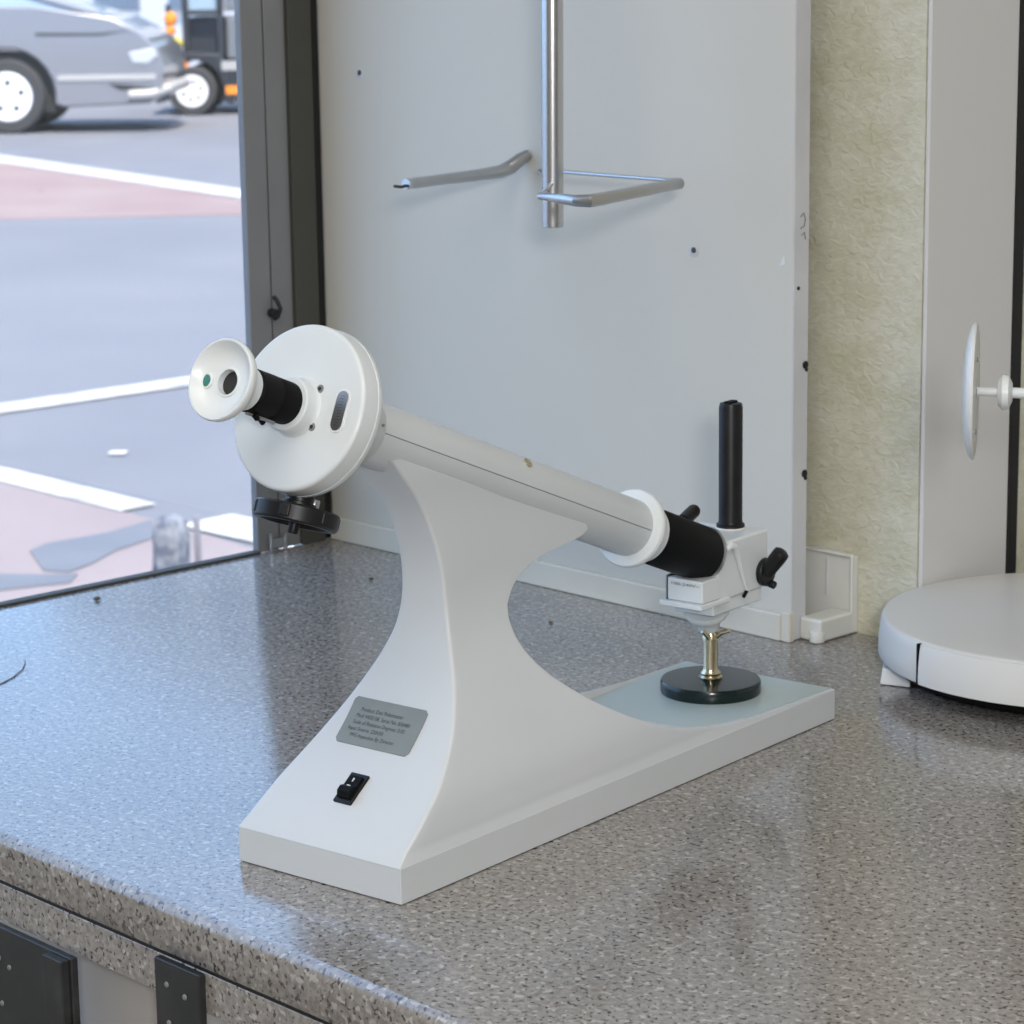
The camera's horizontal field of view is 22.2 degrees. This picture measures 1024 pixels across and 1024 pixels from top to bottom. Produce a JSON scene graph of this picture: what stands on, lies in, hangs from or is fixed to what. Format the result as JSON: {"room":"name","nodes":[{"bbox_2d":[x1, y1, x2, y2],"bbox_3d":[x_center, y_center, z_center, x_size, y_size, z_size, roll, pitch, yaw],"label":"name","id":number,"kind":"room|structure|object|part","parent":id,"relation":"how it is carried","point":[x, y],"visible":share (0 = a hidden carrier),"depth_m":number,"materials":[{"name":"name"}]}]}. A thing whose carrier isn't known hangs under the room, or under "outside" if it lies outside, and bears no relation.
{"room":"laboratory","nodes":[
{"label":"laboratory","id":0,"kind":"room"},
{"bbox_2d":[0,920,229,1023],"bbox_3d":[0.604,0.844,0.950,0.030,0.866,3.500,-12,16,-42],"label":"cabinet","id":1,"kind":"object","parent":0,"point":[106,996],"depth_m":1.75,"materials":[{"name":"paint"}]},
{"bbox_2d":[0,539,1023,1023],"bbox_3d":[0.953,0.329,1.258,1.193,0.062,3.600,-12,16,-42],"label":"countertop","id":2,"kind":"structure","parent":1,"relation":"on","point":[864,864],"depth_m":1.72,"materials":[{"name":"laminate"}]},
{"bbox_2d":[0,659,25,684],"bbox_3d":[-0.407,0.131,2.145,0.008,0.001,0.078,0,12,5],"label":"hair","id":3,"kind":"object","parent":2,"relation":"on","point":[24,659],"visible":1,"depth_m":2.13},
{"bbox_3d":[0.533,0.434,0.871,0.028,0.026,3.600,-12,16,-42],"label":"rail","id":4,"kind":"part","parent":2,"relation":"part of","materials":[{"name":"stone"}]},
{"bbox_2d":[154,955,206,1023],"bbox_3d":[-0.199,0.702,1.691,0.007,0.865,0.046,-12,16,-42],"label":"bracket","id":5,"kind":"object","parent":2,"relation":"attached to","point":[180,988],"visible":1,"depth_m":1.60,"materials":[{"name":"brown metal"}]},
{"bbox_2d":[189,325,834,904],"bbox_3d":[0.007,0.025,1.764,0.139,0.352,0.579,9,15,38],"label":"polarimeter","id":6,"kind":"object","parent":2,"relation":"on","point":[456,756],"visible":1,"depth_m":1.68,"materials":[{"name":"white plastic"}]},
{"bbox_2d":[189,338,262,421],"bbox_3d":[-0.164,-0.078,1.525,0.036,0.047,0.050,-12,16,-42],"label":"eyepiece","id":7,"kind":"object","parent":6,"relation":"on","point":[225,380],"depth_m":1.53,"materials":[{"name":"white plastic"}]},
{"bbox_2d":[333,772,369,805],"bbox_3d":[-0.102,0.176,1.658,0.015,0.016,0.020,9,15,38],"label":"rocker switch","id":8,"kind":"object","parent":6,"relation":"attached to","point":[349,788],"depth_m":1.65,"materials":[{"name":"black plastic"}]},
{"bbox_3d":[-0.084,0.138,1.682,0.062,0.026,0.024,9,15,38],"label":"name plate","id":9,"kind":"part","parent":6,"relation":"part of","materials":[{"name":"metal"}]},
{"bbox_3d":[0.133,0.003,1.956,0.010,0.014,0.026,5,13,25],"label":"clamp knob","id":10,"kind":"part","parent":6,"relation":"part of","materials":[{"name":"black plastic"}]},
{"bbox_3d":[0.150,0.106,1.966,0.018,0.040,0.018,9,15,38],"label":"support post","id":11,"kind":"part","parent":6,"relation":"part of","materials":[{"name":"silver metal"}]},
{"bbox_3d":[0.155,0.065,1.963,0.036,0.011,0.065,9,15,38],"label":"under plate","id":12,"kind":"part","parent":6,"relation":"part of","materials":[{"name":"white plastic"}]},
{"bbox_3d":[0.192,0.045,1.970,0.005,0.022,0.022,9,15,38],"label":"knob","id":13,"kind":"part","parent":6,"relation":"part of","materials":[{"name":"black plastic"}]},
{"bbox_3d":[0.197,0.038,1.963,0.022,0.024,0.013,4,13,23],"label":"knob lever","id":14,"kind":"part","parent":6,"relation":"part of","materials":[{"name":"black plastic"}]},
{"bbox_2d":[800,545,857,642],"bbox_3d":[0.250,0.068,2.234,0.056,0.069,0.080,-12,16,-42],"label":"bracket","id":15,"kind":"object","parent":2,"relation":"on","point":[831,592],"visible":0.83,"depth_m":2.23,"materials":[{"name":"paint"}]},
{"bbox_3d":[0.267,0.064,2.252,0.006,0.068,0.076,-12,16,-42],"label":"plate","id":16,"kind":"part","parent":15,"relation":"part of","materials":[{"name":"white plastic"}]},
{"bbox_2d":[880,663,909,686],"bbox_3d":[0.303,0.127,2.085,0.023,0.013,0.056,-1,12,-1],"label":"wedge","id":17,"kind":"object","parent":2,"relation":"on","point":[888,677],"visible":0.48,"depth_m":2.06,"materials":[{"name":"white plastic"}]},
{"bbox_2d":[878,573,1023,713],"bbox_3d":[0.448,0.107,2.072,0.312,0.052,0.311,-12,16,-42],"label":"robot vacuum","id":18,"kind":"object","parent":2,"relation":"on","point":[960,639],"visible":1,"depth_m":2.02,"materials":[{"name":"white plastic"}]},
{"bbox_2d":[294,0,331,545],"bbox_3d":[-1.498,-0.076,1.384,4.450,2.750,0.048,-12,16,-42],"label":"wall","id":19,"kind":"structure","parent":0,"point":[317,0],"depth_m":2.57,"materials":[{"name":"grey"}]},
{"bbox_2d":[0,0,330,606],"bbox_3d":[-0.731,-0.374,2.019,1.504,1.050,0.022,-12,16,-42],"label":"window","id":20,"kind":"structure","parent":19,"relation":"in","point":[276,41],"depth_m":2.52,"materials":[{"name":"grey metal"}]},
{"bbox_3d":[-0.760,0.146,2.095,1.407,0.002,0.012,-12,16,-42],"label":"rail","id":21,"kind":"part","parent":20,"relation":"part of","materials":[{"name":"brown metal"}]},
{"bbox_2d":[318,0,810,639],"bbox_3d":[0.022,-0.789,2.247,0.020,1.749,0.606,-12,16,-42],"label":"wall","id":22,"kind":"structure","parent":0,"point":[604,348],"depth_m":2.31,"materials":[{"name":"paint"}]},
{"bbox_2d":[393,150,531,189],"bbox_3d":[-0.047,-0.300,2.284,0.023,0.025,0.185,9,15,38],"label":"wall hook","id":23,"kind":"object","parent":22,"relation":"attached to","point":[509,167],"visible":1,"depth_m":2.30,"materials":[{"name":"silver metal"}]},
{"bbox_2d":[331,517,793,642],"bbox_3d":[0.028,0.056,2.414,0.008,0.026,0.604,-12,16,-42],"label":"baseboard","id":24,"kind":"structure","parent":22,"relation":"attached to","point":[764,623],"depth_m":2.35,"materials":[{"name":"paint"}]},
{"bbox_2d":[806,0,928,636],"bbox_3d":[0.211,-0.768,2.376,0.332,1.849,0.684,-12,16,-42],"label":"wall","id":25,"kind":"structure","parent":0,"point":[869,58],"depth_m":2.17,"materials":[{"name":"paint"}]},
{"bbox_2d":[918,0,1019,586],"bbox_3d":[0.371,-0.753,2.049,0.118,1.747,0.004,-12,16,-42],"label":"cabinet door","id":26,"kind":"structure","parent":25,"relation":"attached to","point":[972,80],"depth_m":2.16,"materials":[{"name":"grey"}]},
{"bbox_2d":[1005,0,1023,573],"bbox_3d":[0.419,-0.763,2.093,0.013,1.747,0.006,-12,16,-42],"label":"trim","id":27,"kind":"structure","parent":25,"relation":"attached to","point":[1018,254],"depth_m":2.21,"materials":[{"name":"black"}]},
{"bbox_2d":[1016,278,1023,572],"bbox_3d":[0.513,-0.783,2.182,0.249,1.747,0.003,-12,16,-42],"label":"trim","id":28,"kind":"structure","parent":25,"relation":"attached to","point":[1020,509],"depth_m":2.26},
{"bbox_3d":[-0.044,-1.174,-0.426,4.650,0.100,4.400,-12,16,-42],"label":"ceiling","id":29,"kind":"structure","parent":0,"visible":0},
{"bbox_2d":[541,0,563,227],"bbox_3d":[0.033,-0.912,1.968,0.040,1.394,0.046,-12,16,-42],"label":"hanging rod","id":30,"kind":"object","parent":29,"relation":"hanging from","point":[551,10],"visible":1,"depth_m":2.09,"materials":[{"name":"silver metal"}]},
{"bbox_2d":[535,168,684,207],"bbox_3d":[0.079,-0.264,2.096,0.120,0.010,0.312,-1,12,0],"label":"bracket","id":31,"kind":"object","parent":30,"relation":"attached to","point":[663,185],"visible":0.96,"depth_m":2.00,"materials":[{"name":"silver metal"}]},
{"bbox_3d":[-0.006,1.517,0.138,4.450,0.100,4.200,-12,16,-42],"label":"floor","id":32,"kind":"structure","parent":0,"visible":0},
{"bbox_2d":[0,923,80,1023],"bbox_3d":[-0.314,0.692,1.809,0.012,0.838,0.100,-12,16,-42],"label":"bracket","id":33,"kind":"object","parent":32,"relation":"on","point":[39,984],"visible":1,"depth_m":1.73,"materials":[{"name":"brown metal"}]},
{"bbox_3d":[1.623,-0.124,1.397,0.100,2.750,4.400,-12,16,-42],"label":"wall","id":34,"kind":"structure","parent":0,"visible":0},
{"bbox_2d":[962,322,1023,459],"bbox_3d":[0.774,-0.078,1.736,0.967,0.115,0.088,-1,12,-2],"label":"disc arm","id":35,"kind":"object","parent":34,"relation":"attached to","point":[1005,392],"visible":1,"depth_m":1.70,"materials":[{"name":"white plastic"}]},
{"bbox_3d":[0.782,-0.058,1.724,0.952,0.064,0.007,-1,12,0],"label":"arm","id":36,"kind":"part","parent":35,"relation":"part of","materials":[{"name":"white plastic"}]},
{"label":"outside","id":37,"kind":"structure","parent":0,"visible":0},
{"bbox_2d":[0,100,280,551],"bbox_3d":[-20.377,-7.471,44.957,150.000,0.100,89.900,-12,16,-42],"label":"ground","id":38,"kind":"structure","parent":37,"point":[87,304],"depth_m":12.06,"materials":[{"name":"grey asphalt"}]},
{"bbox_2d":[0,466,155,510],"bbox_3d":[-2.200,-0.242,8.900,0.130,0.003,3.231,-11,16,-41],"label":"road marking","id":39,"kind":"object","parent":38,"relation":"on","point":[113,501],"visible":1,"depth_m":7.99,"materials":[{"name":"paint"}]},
{"bbox_2d":[0,376,189,412],"bbox_3d":[-1.312,-0.495,10.043,2.700,0.003,0.170,-12,16,-42],"label":"road marking","id":40,"kind":"object","parent":38,"relation":"on","point":[183,381],"visible":0.44,"depth_m":9.79,"materials":[{"name":"paint"}]},
{"bbox_2d":[0,0,190,133],"bbox_3d":[-6.087,-4.772,26.542,5.500,1.760,1.859,-1,12,0],"label":"car","id":41,"kind":"object","parent":38,"relation":"on","point":[68,53],"visible":1,"depth_m":25.75,"materials":[{"name":"grey paint"}]},
{"bbox_3d":[-6.300,-5.312,26.455,4.467,0.580,1.641,-1,12,0],"label":"cabin glass","id":42,"kind":"part","parent":41,"relation":"part of","materials":[{"name":"grey"}]},
{"bbox_3d":[-4.001,-4.285,25.759,0.970,0.060,0.022,-1,12,0],"label":"trim","id":43,"kind":"part","parent":41,"relation":"part of","materials":[{"name":"grey metal"}]},
{"bbox_2d":[108,450,127,453],"bbox_3d":[-1.301,-0.197,8.620,0.057,0.003,0.055,-1,12,2],"label":"road marking","id":44,"kind":"object","parent":38,"relation":"on","point":[112,451],"visible":1,"depth_m":8.62,"materials":[{"name":"paint"}]},
{"bbox_2d":[0,163,240,219],"bbox_3d":[-4.431,-2.419,19.474,6.813,0.003,14.520,0,12,4],"label":"painted pavement area","id":45,"kind":"object","parent":38,"relation":"on","point":[26,192],"visible":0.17,"depth_m":18.27,"materials":[{"name":"paint"}]},
{"bbox_2d":[0,155,240,197],"bbox_3d":[-3.891,-2.875,21.590,0.340,0.003,13.058,-8,14,-31],"label":"road marking","id":46,"kind":"object","parent":38,"relation":"on","point":[136,178],"visible":0.44,"depth_m":20.15,"materials":[{"name":"paint"}]},
{"bbox_2d":[15,0,233,65],"bbox_3d":[1.463,-12.372,35.139,8.400,12.900,24.400,-9,14,-34],"label":"building","id":47,"kind":"structure","parent":38,"relation":"on","point":[153,11],"depth_m":39.15,"materials":[{"name":"grey"}]},
{"bbox_2d":[0,482,263,601],"bbox_3d":[-2.290,0.286,6.404,3.550,0.003,4.600,-12,16,-42],"label":"painted pavement area","id":48,"kind":"object","parent":38,"relation":"on","point":[30,519],"visible":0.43,"depth_m":7.37,"materials":[{"name":"paint"}]},
{"bbox_2d":[0,573,77,590],"bbox_3d":[-1.276,0.179,6.830,0.280,0.003,0.232,-3,12,-11],"label":"asphalt repair","id":49,"kind":"structure","parent":48,"relation":"on","point":[7,581],"depth_m":6.82,"materials":[{"name":"grey asphalt"}]},
{"bbox_2d":[30,519,152,571],"bbox_3d":[-1.165,0.088,7.256,0.251,0.003,0.666,4,13,21],"label":"asphalt repair","id":50,"kind":"structure","parent":48,"relation":"on","point":[69,555],"depth_m":7.20,"materials":[{"name":"grey asphalt"}]},
{"bbox_2d":[152,514,190,570],"bbox_3d":[-0.862,0.113,6.620,0.121,0.216,0.131,-12,16,-42],"label":"bollard","id":51,"kind":"object","parent":48,"relation":"on","point":[171,535],"visible":0.6,"depth_m":6.58,"materials":[{"name":"silver metal"}]},
{"bbox_2d":[193,516,201,561],"bbox_3d":[-0.821,0.094,6.815,0.018,0.170,0.018,-12,16,-42],"label":"marker post","id":52,"kind":"object","parent":48,"relation":"on","point":[196,519],"visible":0.56,"depth_m":6.80,"materials":[{"name":"grey"}]},
{"bbox_2d":[156,0,236,114],"bbox_3d":[-2.235,-5.576,29.288,3.420,2.100,1.658,-1,12,0],"label":"utility truck","id":53,"kind":"object","parent":38,"relation":"on","point":[209,40],"visible":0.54,"depth_m":28.69,"materials":[{"name":"grey paint"}]},
{"bbox_3d":[-3.767,-5.241,28.648,0.050,0.650,0.060,-1,12,0],"label":"lamp post","id":54,"kind":"part","parent":53,"relation":"part of","materials":[{"name":"grey paint"}]},
{"bbox_2d":[165,25,175,35],"bbox_3d":[-3.748,-5.278,28.604,0.120,0.120,0.110,-1,12,0],"label":"lamp","id":55,"kind":"object","parent":53,"relation":"on","point":[170,29],"depth_m":28.55,"materials":[{"name":"orange plastic"}]},
{"bbox_2d":[164,12,176,24],"bbox_3d":[-3.740,-5.405,28.578,0.150,0.150,0.110,-1,12,0],"label":"lamp","id":56,"kind":"object","parent":53,"relation":"on","point":[170,18],"depth_m":28.53,"materials":[{"name":"orange plastic"}]},
{"bbox_2d":[174,37,182,46],"bbox_3d":[-3.696,-5.132,28.635,0.170,0.170,0.110,-1,12,0],"label":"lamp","id":57,"kind":"object","parent":53,"relation":"on","point":[178,39],"depth_m":28.60,"materials":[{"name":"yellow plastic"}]},
{"bbox_3d":[-3.403,-5.806,29.250,0.350,0.400,1.230,-1,12,0],"label":"cab glass","id":58,"kind":"part","parent":53,"relation":"part of","materials":[{"name":"grey"}]},
{"bbox_3d":[-1.857,-4.932,28.723,2.680,0.100,0.040,-1,12,0],"label":"deck rail","id":59,"kind":"part","parent":53,"relation":"part of","materials":[{"name":"grey metal"}]},
{"bbox_3d":[-1.938,-5.781,29.270,2.420,1.300,1.300,-1,12,0],"label":"grey panel","id":60,"kind":"part","parent":53,"relation":"part of","materials":[{"name":"grey"}]},
{"bbox_2d":[188,514,293,548],"bbox_3d":[-0.327,0.129,6.998,1.580,0.003,0.200,11,17,44],"label":"road marking","id":61,"kind":"object","parent":38,"relation":"on","point":[231,525],"visible":0.21,"depth_m":7.44,"materials":[{"name":"paint"}]}
]}

